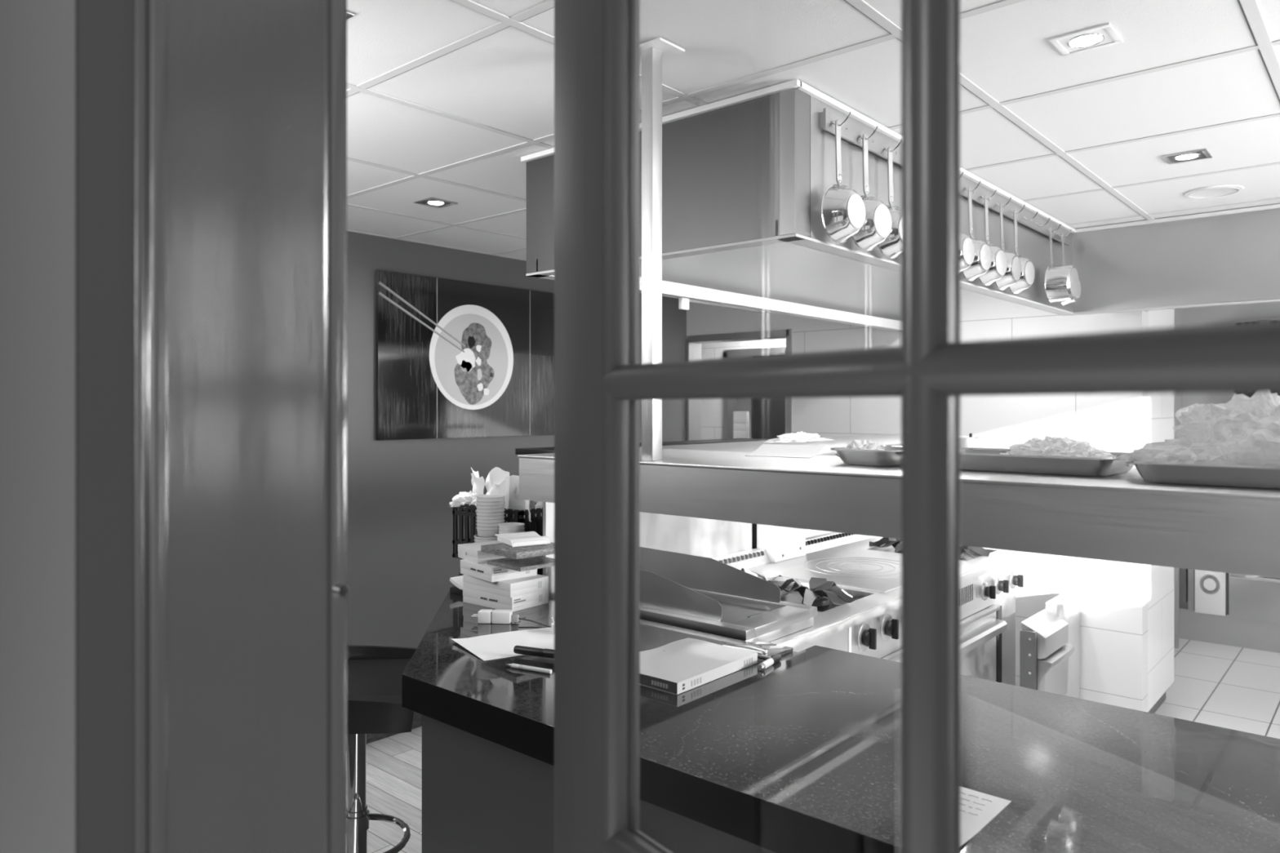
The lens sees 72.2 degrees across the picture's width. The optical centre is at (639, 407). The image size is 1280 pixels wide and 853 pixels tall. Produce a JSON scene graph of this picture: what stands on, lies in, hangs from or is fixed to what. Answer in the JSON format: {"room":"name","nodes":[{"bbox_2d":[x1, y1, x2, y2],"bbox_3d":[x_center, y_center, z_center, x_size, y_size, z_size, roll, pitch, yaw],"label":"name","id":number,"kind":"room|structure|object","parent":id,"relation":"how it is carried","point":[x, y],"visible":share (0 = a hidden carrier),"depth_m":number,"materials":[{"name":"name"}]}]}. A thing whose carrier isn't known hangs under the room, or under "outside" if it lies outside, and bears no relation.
{"room":"restaurant","nodes":[
{"label":"restaurant","id":0,"kind":"room"},
{"bbox_2d":[346,231,686,648],"bbox_3d":[-1.180,0.382,4.382,0.100,2.427,4.648,0,0,41],"label":"wall","id":1,"kind":"structure","parent":0,"point":[401,565],"depth_m":4.33,"materials":[{"name":"grey paint"}]},
{"bbox_2d":[366,711,422,743],"bbox_3d":[-1.106,1.536,4.377,0.018,0.118,4.358,0,0,41],"label":"baseboard","id":2,"kind":"structure","parent":1,"relation":"attached to","point":[417,717],"depth_m":4.24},
{"bbox_2d":[375,269,554,439],"bbox_3d":[-0.806,-0.248,4.704,0.040,0.813,1.370,0,0,41],"label":"wall picture","id":3,"kind":"object","parent":1,"relation":"attached to","point":[455,358],"visible":0.99,"depth_m":4.54,"materials":[{"name":"grey"}]},
{"bbox_2d":[736,398,749,411],"bbox_3d":[2.252,0.387,7.259,3.450,2.417,0.100,0,0,41],"label":"wall","id":4,"kind":"structure","parent":0,"point":[742,404],"depth_m":8.31,"materials":[{"name":"grey paint"}]},
{"bbox_2d":[701,338,786,439],"bbox_3d":[1.397,0.387,6.279,3.450,2.417,0.100,0,0,41],"label":"wall","id":5,"kind":"structure","parent":0,"point":[712,410],"depth_m":6.91,"materials":[{"name":"white tile"}]},
{"bbox_2d":[723,346,786,548],"bbox_3d":[0.900,0.575,6.660,0.600,2.040,0.080,0,0,41],"label":"door","id":6,"kind":"structure","parent":5,"relation":"in","point":[767,416],"depth_m":6.63,"materials":[{"name":"silver metal"}]},
{"bbox_2d":[346,0,1279,259],"bbox_3d":[1.839,-0.849,3.606,5.670,0.047,7.448,0,0,41],"label":"ceiling","id":7,"kind":"structure","parent":0,"point":[504,80],"depth_m":2.29,"materials":[{"name":"white"}]},
{"bbox_2d":[413,196,457,208],"bbox_3d":[-0.822,-0.822,3.530,0.124,0.006,0.124,0,0,41],"label":"recessed light","id":8,"kind":"object","parent":7,"relation":"in","point":[431,202],"visible":1,"depth_m":3.52,"materials":[{"name":"silver metal"}]},
{"bbox_2d":[346,0,1279,261],"bbox_3d":[1.835,-0.824,3.602,5.470,0.004,7.258,0,0,41],"label":"trim","id":9,"kind":"structure","parent":7,"relation":"attached to","point":[1251,7],"depth_m":2.30,"materials":[{"name":"white metal"}]},
{"bbox_2d":[520,79,1279,331],"bbox_3d":[2.014,-0.626,2.656,3.917,0.390,2.829,0,0,41],"label":"extractor hood","id":10,"kind":"object","parent":7,"relation":"attached to","point":[746,177],"depth_m":3.32,"materials":[{"name":"grey metal"}]},
{"bbox_2d":[678,297,765,312],"bbox_3d":[0.356,-0.408,3.671,0.020,0.046,0.600,0,0,41],"label":"light fixture","id":11,"kind":"object","parent":10,"relation":"attached to","point":[683,303],"visible":1,"depth_m":3.56,"materials":[{"name":"white plastic"}]},
{"bbox_2d":[821,119,865,244],"bbox_3d":[0.540,-0.593,2.287,0.155,0.326,0.059,0,0,-45],"label":"saucepan","id":12,"kind":"object","parent":10,"relation":"hanging from","point":[842,209],"visible":1,"depth_m":2.26,"materials":[{"name":"silver metal"}]},
{"bbox_2d":[821,184,865,244],"bbox_3d":[0.539,-0.507,2.287,0.155,0.155,0.054,0,0,-45],"label":"bowl","id":13,"kind":"object","parent":12,"relation":"on","point":[842,209],"depth_m":2.26,"materials":[{"name":"silver metal"}]},
{"bbox_2d":[852,133,891,252],"bbox_3d":[0.640,-0.592,2.403,0.155,0.326,0.059,0,0,-43],"label":"saucepan","id":14,"kind":"object","parent":10,"relation":"hanging from","point":[876,228],"visible":0.89,"depth_m":2.38,"materials":[{"name":"silver metal"}]},
{"bbox_2d":[852,195,890,252],"bbox_3d":[0.640,-0.506,2.403,0.155,0.155,0.054,0,0,-43],"label":"bowl","id":15,"kind":"object","parent":14,"relation":"on","point":[876,228],"depth_m":2.38,"materials":[{"name":"silver metal"}]},
{"bbox_2d":[877,146,901,259],"bbox_3d":[0.742,-0.591,2.519,0.155,0.326,0.059,0,0,-42],"label":"saucepan","id":16,"kind":"object","parent":10,"relation":"hanging from","point":[891,248],"visible":0.45,"depth_m":2.50,"materials":[{"name":"silver metal"}]},
{"bbox_2d":[877,205,901,259],"bbox_3d":[0.742,-0.505,2.519,0.155,0.155,0.054,0,0,-42],"label":"bowl","id":17,"kind":"object","parent":16,"relation":"on","point":[891,248],"depth_m":2.49,"materials":[{"name":"silver metal"}]},
{"bbox_2d":[960,233,974,271],"bbox_3d":[1.048,-0.593,2.869,0.155,0.326,0.059,0,0,-45],"label":"saucepan","id":18,"kind":"object","parent":10,"relation":"hanging from","point":[967,249],"visible":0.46,"depth_m":2.84,"materials":[{"name":"white metal"}]},
{"bbox_2d":[961,186,991,281],"bbox_3d":[1.149,-0.593,2.985,0.155,0.326,0.059,0,0,-45],"label":"saucepan","id":19,"kind":"object","parent":10,"relation":"hanging from","point":[981,264],"visible":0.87,"depth_m":2.96,"materials":[{"name":"silver metal"}]},
{"bbox_2d":[961,236,990,281],"bbox_3d":[1.149,-0.507,2.986,0.155,0.155,0.054,0,0,-45],"label":"bowl","id":20,"kind":"object","parent":19,"relation":"on","point":[980,265],"depth_m":2.96,"materials":[{"name":"silver metal"}]},
{"bbox_2d":[978,194,1007,286],"bbox_3d":[1.250,-0.593,3.101,0.155,0.326,0.059,0,0,-42],"label":"saucepan","id":21,"kind":"object","parent":10,"relation":"hanging from","point":[998,266],"visible":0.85,"depth_m":3.08,"materials":[{"name":"silver metal"}]},
{"bbox_2d":[978,242,1005,286],"bbox_3d":[1.250,-0.507,3.101,0.155,0.155,0.054,0,0,-42],"label":"bowl","id":22,"kind":"object","parent":21,"relation":"on","point":[997,270],"depth_m":3.07,"materials":[{"name":"silver metal"}]},
{"bbox_2d":[995,202,1021,291],"bbox_3d":[1.353,-0.592,3.219,0.059,0.326,0.155,0,0,43],"label":"saucepan","id":23,"kind":"object","parent":10,"relation":"hanging from","point":[1012,275],"visible":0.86,"depth_m":3.20,"materials":[{"name":"white metal"}]},
{"bbox_2d":[995,250,1018,291],"bbox_3d":[1.353,-0.506,3.219,0.054,0.155,0.155,0,0,43],"label":"bowl","id":24,"kind":"object","parent":23,"relation":"on","point":[1011,277],"depth_m":3.19,"materials":[{"name":"silver metal"}]},
{"bbox_2d":[1008,209,1035,294],"bbox_3d":[1.453,-0.593,3.334,0.155,0.326,0.059,0,0,-43],"label":"saucepan","id":25,"kind":"object","parent":10,"relation":"hanging from","point":[1026,279],"visible":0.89,"depth_m":3.31,"materials":[{"name":"white metal"}]},
{"bbox_2d":[1008,255,1032,294],"bbox_3d":[1.453,-0.507,3.334,0.155,0.155,0.054,0,0,-43],"label":"bowl","id":26,"kind":"object","parent":25,"relation":"on","point":[1025,281],"depth_m":3.31,"materials":[{"name":"silver metal"}]},
{"bbox_2d":[1044,227,1079,303],"bbox_3d":[1.761,-0.597,3.658,0.097,0.319,0.158,0,0,41],"label":"saucepan","id":27,"kind":"object","parent":10,"relation":"hanging from","point":[1061,282],"visible":1,"depth_m":3.62,"materials":[{"name":"silver metal"}]},
{"bbox_2d":[1044,264,1075,303],"bbox_3d":[1.761,-0.516,3.658,0.092,0.158,0.158,0,0,41],"label":"bowl","id":28,"kind":"object","parent":27,"relation":"on","point":[1060,281],"depth_m":3.61,"materials":[{"name":"silver metal"}]},
{"bbox_2d":[1059,233,1080,306],"bbox_3d":[1.864,-0.598,3.800,0.065,0.316,0.140,0,0,41],"label":"saucepan","id":29,"kind":"object","parent":10,"relation":"hanging from","point":[1062,303],"visible":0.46,"depth_m":3.80,"materials":[{"name":"silver metal"}]},
{"bbox_2d":[1059,296,1079,306],"bbox_3d":[1.863,-0.510,3.800,0.060,0.140,0.140,0,0,41],"label":"bowl","id":30,"kind":"object","parent":29,"relation":"on","point":[1063,303],"depth_m":3.79,"materials":[{"name":"silver metal"}]},
{"bbox_2d":[1048,22,1123,56],"bbox_3d":[1.000,-0.822,1.968,0.124,0.006,0.124,0,0,41],"label":"recessed light","id":31,"kind":"object","parent":7,"relation":"in","point":[1103,35],"visible":1,"depth_m":1.96,"materials":[{"name":"white metal"}]},
{"bbox_2d":[1161,147,1212,164],"bbox_3d":[1.795,-0.822,2.879,0.124,0.006,0.124,0,0,41],"label":"recessed light","id":32,"kind":"object","parent":7,"relation":"in","point":[1202,153],"visible":1,"depth_m":2.87,"materials":[{"name":"silver metal"}]},
{"bbox_2d":[1182,184,1244,198],"bbox_3d":[2.187,-0.821,3.347,0.196,0.008,0.196,0,0,41],"label":"ceiling vent","id":33,"kind":"object","parent":7,"relation":"in","point":[1214,191],"visible":1,"depth_m":3.34,"materials":[{"name":"white plastic"}]},
{"bbox_2d":[366,638,1279,852],"bbox_3d":[0.918,1.620,2.550,5.670,0.050,10.250,0,0,41],"label":"floor","id":34,"kind":"structure","parent":0,"point":[1236,688],"depth_m":4.56,"materials":[{"name":"tile"}]},
{"bbox_2d":[346,644,416,852],"bbox_3d":[-0.890,1.195,2.696,0.488,0.800,0.549,0,0,-4],"label":"bar stool","id":35,"kind":"object","parent":34,"relation":"on","point":[374,673],"visible":0.38,"depth_m":2.67,"materials":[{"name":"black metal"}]},
{"bbox_2d":[542,434,1028,685],"bbox_3d":[0.769,0.868,3.589,0.880,1.455,2.420,0,0,41],"label":"range","id":36,"kind":"object","parent":34,"relation":"on","point":[853,581],"depth_m":3.69,"materials":[{"name":"silver metal"}]},
{"bbox_2d":[515,438,768,454],"bbox_3d":[0.095,0.148,3.355,0.202,0.020,1.320,0,0,41],"label":"stone slab","id":37,"kind":"object","parent":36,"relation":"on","point":[535,450],"visible":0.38,"depth_m":3.36,"materials":[{"name":"black stone"}]},
{"bbox_2d":[640,546,817,643],"bbox_3d":[0.139,0.599,2.861,0.767,0.181,0.395,0,0,41],"label":"griddle","id":38,"kind":"object","parent":36,"relation":"on","point":[708,595],"visible":0.57,"depth_m":2.75,"materials":[{"name":"silver metal"}]},
{"bbox_2d":[763,431,838,443],"bbox_3d":[0.659,0.118,3.584,0.168,0.040,0.535,0,0,41],"label":"pack","id":39,"kind":"object","parent":36,"relation":"on","point":[799,437],"visible":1,"depth_m":3.50,"materials":[{"name":"white"}]},
{"bbox_2d":[401,547,1279,852],"bbox_3d":[1.050,1.123,2.155,4.710,0.945,2.172,0,0,41],"label":"countertop","id":40,"kind":"structure","parent":34,"relation":"on","point":[802,753],"depth_m":1.70,"materials":[{"name":"black stone"}]},
{"bbox_2d":[449,586,462,595],"bbox_3d":[-0.597,0.639,3.050,0.120,0.020,0.068,0,0,41],"label":"booklet","id":41,"kind":"object","parent":40,"relation":"on","point":[455,590],"visible":0.27,"depth_m":3.04,"materials":[{"name":"black paper"}]},
{"bbox_2d":[449,575,463,590],"bbox_3d":[-0.600,0.617,3.051,0.125,0.042,0.060,0,0,41],"label":"booklet","id":42,"kind":"object","parent":41,"relation":"on","point":[457,581],"visible":0.3,"depth_m":3.06,"materials":[{"name":"white paper"}]},
{"bbox_2d":[459,559,542,575],"bbox_3d":[-0.487,0.620,3.424,0.335,0.058,0.280,0,0,41],"label":"case","id":43,"kind":"object","parent":40,"relation":"on","point":[540,571],"visible":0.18,"depth_m":3.30,"materials":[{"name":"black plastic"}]},
{"bbox_2d":[452,502,542,559],"bbox_3d":[-0.484,0.482,3.431,0.404,0.215,0.309,0,0,41],"label":"plastic crate","id":44,"kind":"object","parent":43,"relation":"on","point":[536,524],"visible":0.23,"depth_m":3.37,"materials":[{"name":"black plastic"}]},
{"bbox_2d":[448,490,478,506],"bbox_3d":[-0.669,0.358,3.453,0.176,0.060,0.158,0,0,41],"label":"bag","id":45,"kind":"object","parent":44,"relation":"in","point":[463,498],"visible":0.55,"depth_m":3.42,"materials":[{"name":"white plastic"}]},
{"bbox_2d":[471,467,484,512],"bbox_3d":[-0.650,0.333,3.503,0.053,0.190,0.170,0,0,-16],"label":"paper bag","id":46,"kind":"object","parent":44,"relation":"in","point":[477,483],"visible":0.58,"depth_m":3.44,"materials":[{"name":"white paper"}]},
{"bbox_2d":[484,472,491,494],"bbox_3d":[-0.595,0.343,3.462,0.068,0.181,0.171,0,0,-32],"label":"paper bag","id":47,"kind":"object","parent":44,"relation":"in","point":[488,484],"visible":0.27,"depth_m":3.44,"materials":[{"name":"white paper"}]},
{"bbox_2d":[488,466,509,516],"bbox_3d":[-0.534,0.326,3.349,0.042,0.194,0.170,0,0,-33],"label":"paper bag","id":48,"kind":"object","parent":44,"relation":"in","point":[496,475],"visible":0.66,"depth_m":3.35,"materials":[{"name":"white paper"}]},
{"bbox_2d":[494,475,536,516],"bbox_3d":[-0.466,0.344,3.327,0.171,0.172,0.061,0,0,21],"label":"paper bag","id":49,"kind":"object","parent":44,"relation":"in","point":[500,489],"visible":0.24,"depth_m":3.34,"materials":[{"name":"white paper"}]},
{"bbox_2d":[515,488,531,522],"bbox_3d":[-0.426,0.356,3.285,0.053,0.143,0.171,0,0,-24],"label":"paper bag","id":50,"kind":"object","parent":44,"relation":"in","point":[527,503],"visible":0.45,"depth_m":3.33,"materials":[{"name":"white paper"}]},
{"bbox_2d":[452,627,554,661],"bbox_3d":[-0.326,0.646,2.414,0.326,0.006,0.229,0,0,-29],"label":"paper sheet","id":51,"kind":"object","parent":40,"relation":"on","point":[501,645],"visible":0.71,"depth_m":2.41,"materials":[{"name":"white paper"}]},
{"bbox_2d":[462,587,548,612],"bbox_3d":[-0.447,0.627,2.917,0.237,0.046,0.167,0,0,38],"label":"carton","id":52,"kind":"object","parent":40,"relation":"on","point":[469,596],"visible":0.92,"depth_m":2.85,"materials":[{"name":"white cardboard"}]},
{"bbox_2d":[462,574,548,597],"bbox_3d":[-0.447,0.582,2.918,0.237,0.044,0.167,0,0,40],"label":"carton","id":53,"kind":"object","parent":52,"relation":"on","point":[513,588],"visible":0.73,"depth_m":2.85,"materials":[{"name":"white cardboard"}]},
{"bbox_2d":[460,559,537,582],"bbox_3d":[-0.473,0.537,2.933,0.177,0.046,0.202,0,0,-41],"label":"carton","id":54,"kind":"object","parent":53,"relation":"on","point":[490,573],"visible":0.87,"depth_m":2.85,"materials":[{"name":"white cardboard"}]},
{"bbox_2d":[457,540,506,564],"bbox_3d":[-0.495,0.491,2.992,0.203,0.044,0.162,0,0,-35],"label":"carton","id":55,"kind":"object","parent":54,"relation":"on","point":[471,552],"visible":0.58,"depth_m":2.92,"materials":[{"name":"white cardboard"}]},
{"bbox_2d":[480,542,554,559],"bbox_3d":[-0.371,0.459,2.845,0.210,0.020,0.200,0,0,-43],"label":"slab","id":56,"kind":"object","parent":55,"relation":"on","point":[503,549],"visible":0.57,"depth_m":2.78,"materials":[{"name":"grey stone"}]},
{"bbox_2d":[494,531,550,547],"bbox_3d":[-0.389,0.435,2.901,0.130,0.026,0.170,0,0,-29],"label":"folded cloth","id":57,"kind":"object","parent":56,"relation":"on","point":[529,538],"visible":1,"depth_m":2.86,"materials":[{"name":"white fabric"}]},
{"bbox_2d":[487,555,554,571],"bbox_3d":[-0.373,0.507,2.866,0.180,0.012,0.180,0,0,-45],"label":"notebook","id":58,"kind":"object","parent":54,"relation":"on","point":[540,562],"visible":0.79,"depth_m":2.83,"materials":[{"name":"grey paper"}]},
{"bbox_2d":[471,608,551,627],"bbox_3d":[-0.359,0.631,2.623,0.304,0.037,0.057,0,0,17],"label":"charger","id":59,"kind":"object","parent":40,"relation":"on","point":[484,615],"visible":0.98,"depth_m":2.63,"materials":[{"name":"white plastic"}]},
{"bbox_2d":[506,663,552,674],"bbox_3d":[-0.277,0.644,2.166,0.135,0.012,0.012,0,0,27],"label":"ballpoint pen","id":60,"kind":"object","parent":40,"relation":"on","point":[522,667],"visible":1,"depth_m":2.16,"materials":[{"name":"white plastic"}]},
{"bbox_2d":[513,645,554,658],"bbox_3d":[-0.265,0.632,2.266,0.133,0.022,0.022,0,0,24],"label":"marker pen","id":61,"kind":"object","parent":40,"relation":"on","point":[546,653],"visible":0.87,"depth_m":2.26,"materials":[{"name":"black plastic"}]},
{"bbox_2d":[640,637,757,695],"bbox_3d":[0.107,0.634,2.174,0.223,0.033,0.327,0,0,41],"label":"thick catalogue","id":62,"kind":"object","parent":40,"relation":"on","point":[678,667],"visible":0.92,"depth_m":2.14,"materials":[{"name":"grey paper"}]},
{"bbox_2d":[722,643,767,654],"bbox_3d":[0.277,0.631,2.299,0.118,0.012,0.040,0,0,36],"label":"tongs","id":63,"kind":"object","parent":40,"relation":"on","point":[759,651],"visible":0.81,"depth_m":2.29,"materials":[{"name":"grey metal"}]},
{"bbox_2d":[757,653,781,671],"bbox_3d":[0.326,0.641,2.205,0.017,0.018,0.112,0,0,33],"label":"marker","id":64,"kind":"object","parent":40,"relation":"on","point":[777,657],"visible":1,"depth_m":2.19,"materials":[{"name":"white plastic"}]},
{"bbox_2d":[750,640,793,659],"bbox_3d":[0.332,0.644,2.324,0.105,0.012,0.110,0,0,41],"label":"smartphone","id":65,"kind":"object","parent":40,"relation":"on","point":[772,649],"visible":0.58,"depth_m":2.32,"materials":[{"name":"silver metal"}]},
{"bbox_2d":[517,448,1279,578],"bbox_3d":[1.134,0.386,1.310,3.413,0.528,0.494,0,0,41],"label":"shelf","id":66,"kind":"object","parent":40,"relation":"on","point":[1122,517],"visible":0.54,"depth_m":1.46,"materials":[{"name":"silver metal"}]},
{"bbox_2d":[640,36,684,461],"bbox_3d":[0.036,-0.350,2.012,0.100,0.944,0.090,0,0,41],"label":"post","id":67,"kind":"object","parent":66,"relation":"on","point":[652,52],"visible":0.85,"depth_m":2.00,"materials":[{"name":"grey metal"}]},
{"bbox_2d":[745,444,826,457],"bbox_3d":[0.359,0.108,2.169,0.180,0.027,0.080,0,0,34],"label":"leaflet","id":68,"kind":"object","parent":66,"relation":"on","point":[765,450],"visible":1,"depth_m":2.17,"materials":[{"name":"white paper"}]},
{"bbox_2d":[830,444,901,466],"bbox_3d":[0.537,0.104,1.893,0.257,0.035,0.167,0,0,-45],"label":"steel tray","id":69,"kind":"object","parent":66,"relation":"on","point":[891,455],"visible":0.71,"depth_m":1.80,"materials":[{"name":"grey metal"}]},
{"bbox_2d":[835,440,884,457],"bbox_3d":[0.488,0.089,1.923,0.078,0.038,0.189,0,0,41],"label":"heap","id":70,"kind":"object","parent":69,"relation":"in","point":[855,444],"visible":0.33,"depth_m":1.90,"materials":[{"name":"white food"}]},
{"bbox_2d":[960,433,973,447],"bbox_3d":[0.717,0.090,1.955,0.052,0.064,0.052,0,0,41],"label":"tub","id":71,"kind":"object","parent":66,"relation":"on","point":[966,442],"visible":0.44,"depth_m":1.93,"materials":[{"name":"white plastic"}]},
{"bbox_2d":[960,447,1133,476],"bbox_3d":[0.745,0.104,1.699,0.377,0.035,0.237,0,0,44],"label":"steel tray","id":72,"kind":"object","parent":66,"relation":"on","point":[976,459],"visible":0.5,"depth_m":1.59,"materials":[{"name":"grey metal"}]},
{"bbox_2d":[1000,435,1133,466],"bbox_3d":[0.797,0.081,1.665,0.243,0.054,0.206,0,0,41],"label":"heap","id":73,"kind":"object","parent":72,"relation":"in","point":[1065,446],"visible":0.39,"depth_m":1.64,"materials":[{"name":"white food"}]},
{"bbox_2d":[1125,458,1279,488],"bbox_3d":[1.004,0.104,1.383,0.382,0.035,0.272,0,0,42],"label":"steel tray","id":74,"kind":"object","parent":66,"relation":"on","point":[1219,475],"visible":0.74,"depth_m":1.34,"materials":[{"name":"grey metal"}]},
{"bbox_2d":[1112,392,1279,466],"bbox_3d":[1.007,0.024,1.389,0.456,0.133,0.277,0,0,41],"label":"heap","id":75,"kind":"object","parent":74,"relation":"in","point":[1244,430],"visible":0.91,"depth_m":1.39,"materials":[{"name":"white food"}]},
{"bbox_2d":[960,786,1011,846],"bbox_3d":[0.507,0.647,1.393,0.090,0.004,0.216,0,0,41],"label":"handwritten note","id":76,"kind":"object","parent":40,"relation":"on","point":[978,809],"visible":0.49,"depth_m":1.41,"materials":[{"name":"white paper"}]},
{"bbox_2d":[554,0,1279,852],"bbox_3d":[0.188,0.540,0.561,0.042,2.090,0.898,0,0,-36],"label":"glazed door","id":77,"kind":"structure","parent":34,"relation":"on","point":[601,381],"depth_m":0.74,"materials":[{"name":"grey paint"}]},
{"bbox_2d":[1019,592,1079,698],"bbox_3d":[1.959,1.215,4.121,0.134,0.560,0.683,0,0,41],"label":"fryer","id":78,"kind":"object","parent":34,"relation":"on","point":[1050,638],"visible":0.78,"depth_m":4.01,"materials":[{"name":"silver metal"}]},
{"bbox_2d":[1173,567,1178,648],"bbox_3d":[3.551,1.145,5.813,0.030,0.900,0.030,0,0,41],"label":"wall","id":79,"kind":"structure","parent":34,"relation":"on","point":[1175,570],"depth_m":5.80,"materials":[{"name":"grey"}]},
{"bbox_2d":[1178,568,1279,653],"bbox_3d":[4.934,1.145,5.306,2.940,0.900,0.595,0,0,41],"label":"wall","id":80,"kind":"structure","parent":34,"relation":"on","point":[1228,609],"depth_m":5.86,"materials":[{"name":"grey paint"}]},
{"bbox_2d":[686,288,1147,712],"bbox_3d":[1.365,0.382,5.192,2.870,2.427,0.120,0,0,41],"label":"wall","id":81,"kind":"structure","parent":0,"point":[1113,595],"depth_m":4.49,"materials":[{"name":"white tile"}]},
{"bbox_2d":[686,328,791,440],"bbox_3d":[0.677,0.554,5.791,0.826,2.082,0.142,0,0,41],"label":"door frame","id":82,"kind":"structure","parent":81,"relation":"in","point":[694,343],"depth_m":5.91,"materials":[{"name":"silver metal"}]},
{"bbox_2d":[1147,308,1173,711],"bbox_3d":[2.586,0.332,4.638,0.300,2.327,0.650,0,0,41],"label":"wall","id":83,"kind":"structure","parent":0,"point":[1160,406],"depth_m":4.50,"materials":[{"name":"white tile"}]},
{"bbox_2d":[1147,692,1165,713],"bbox_3d":[2.567,1.545,4.642,0.265,0.100,0.629,0,0,41],"label":"trim","id":84,"kind":"structure","parent":83,"relation":"attached to","point":[1162,699],"depth_m":4.63,"materials":[{"name":"silver metal"}]},
{"bbox_2d":[1173,308,1182,439],"bbox_3d":[3.103,0.387,5.535,0.100,2.417,2.679,0,0,41],"label":"wall","id":85,"kind":"structure","parent":0,"point":[1177,312],"depth_m":6.39,"materials":[{"name":"white tile"}]},
{"bbox_2d":[1182,302,1279,408],"bbox_3d":[5.184,0.382,5.563,3.200,2.427,0.100,0,0,41],"label":"wall","id":86,"kind":"structure","parent":0,"point":[1223,314],"depth_m":6.36,"materials":[{"name":"grey paint"}]},
{"bbox_2d":[1231,317,1279,399],"bbox_3d":[4.499,-0.290,6.002,0.750,0.650,0.120,0,0,41],"label":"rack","id":87,"kind":"object","parent":86,"relation":"attached to","point":[1248,394],"visible":0.1,"depth_m":6.14,"materials":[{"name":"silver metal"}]},
{"bbox_3d":[1.647,1.620,6.870,3.050,0.049,2.780,0,0,41],"label":"floor","id":88,"kind":"structure","parent":0,"visible":0},
{"bbox_2d":[733,411,749,438],"bbox_3d":[0.903,0.815,7.340,0.220,1.560,0.360,0,0,41],"label":"crate stack","id":89,"kind":"object","parent":88,"relation":"on","point":[740,419],"visible":0.07,"depth_m":7.17,"materials":[{"name":"white plastic"}]},
{"bbox_3d":[-0.547,0.381,0.871,5.670,2.427,0.190,0,0,41],"label":"wall","id":90,"kind":"structure","parent":0,"visible":0},
{"bbox_2d":[0,0,75,852],"bbox_3d":[-0.503,0.495,0.721,0.294,2.200,0.018,0,0,41],"label":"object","id":91,"kind":"structure","parent":90,"relation":"attached to","point":[37,37],"depth_m":0.68,"materials":[{"name":"grey paint"}]},
{"bbox_2d":[75,0,133,852],"bbox_3d":[-0.381,0.525,0.632,0.005,2.140,0.043,0,0,41],"label":"trim","id":92,"kind":"structure","parent":90,"relation":"attached to","point":[104,28],"depth_m":0.63,"materials":[{"name":"black paint"}]},
{"bbox_2d":[133,0,167,852],"bbox_3d":[-0.359,0.525,0.645,0.011,2.140,0.021,0,0,41],"label":"trim","id":93,"kind":"structure","parent":90,"relation":"attached to","point":[149,16],"depth_m":0.64,"materials":[{"name":"black paint"}]},
{"bbox_2d":[167,0,326,852],"bbox_3d":[-0.315,0.525,0.707,0.005,2.140,0.157,0,0,41],"label":"trim","id":94,"kind":"structure","parent":90,"relation":"attached to","point":[246,79],"depth_m":0.70,"materials":[{"name":"black paint"}]},
{"bbox_2d":[326,0,346,852],"bbox_3d":[-0.264,0.525,0.761,0.015,2.140,0.016,0,0,41],"label":"trim","id":95,"kind":"structure","parent":90,"relation":"attached to","point":[336,10],"depth_m":0.76,"materials":[{"name":"black paint"}]},
{"bbox_2d":[332,582,349,598],"bbox_3d":[-0.256,0.158,0.754,0.006,0.014,0.014,0,0,41],"label":"screw","id":96,"kind":"object","parent":90,"relation":"attached to","point":[340,590],"depth_m":0.75,"materials":[{"name":"silver metal"}]},
{"bbox_3d":[-0.545,0.508,3.198,0.119,0.030,0.119,0,0,41],"label":"plastic tub","id":97,"kind":"object","parent":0,"visible":0},
{"bbox_2d":[474,502,504,541],"bbox_3d":[-0.545,0.423,3.198,0.120,0.150,0.120,0,0,41],"label":"plastic tub","id":98,"kind":"object","parent":97,"relation":"on","point":[477,537],"depth_m":3.15,"materials":[{"name":"white plastic"}]},
{"bbox_2d":[475,494,504,504],"bbox_3d":[-0.545,0.344,3.198,0.103,0.043,0.103,0,0,41],"label":"plastic tub","id":99,"kind":"object","parent":98,"relation":"on","point":[481,497],"depth_m":3.16,"materials":[{"name":"white plastic"}]},
{"bbox_3d":[-0.458,0.483,3.126,0.093,0.030,0.093,0,0,41],"label":"plastic tub","id":100,"kind":"object","parent":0,"visible":0},
{"bbox_3d":[-0.458,0.457,3.126,0.093,0.030,0.093,0,0,41],"label":"plastic tub","id":101,"kind":"object","parent":100,"relation":"on","visible":0},
{"bbox_2d":[498,522,524,529],"bbox_3d":[-0.458,0.432,3.126,0.093,0.030,0.093,0,0,41],"label":"plastic tub","id":102,"kind":"object","parent":101,"relation":"on","point":[508,526],"visible":0.7,"depth_m":3.10,"materials":[{"name":"white plastic"}]},
{"bbox_2d":[498,527,524,533],"bbox_3d":[-0.458,0.445,3.126,0.093,0.030,0.093,0,0,41],"label":"plastic tub","id":103,"kind":"object","parent":101,"relation":"on","point":[503,531],"visible":0.47,"depth_m":3.09,"materials":[{"name":"white plastic"}]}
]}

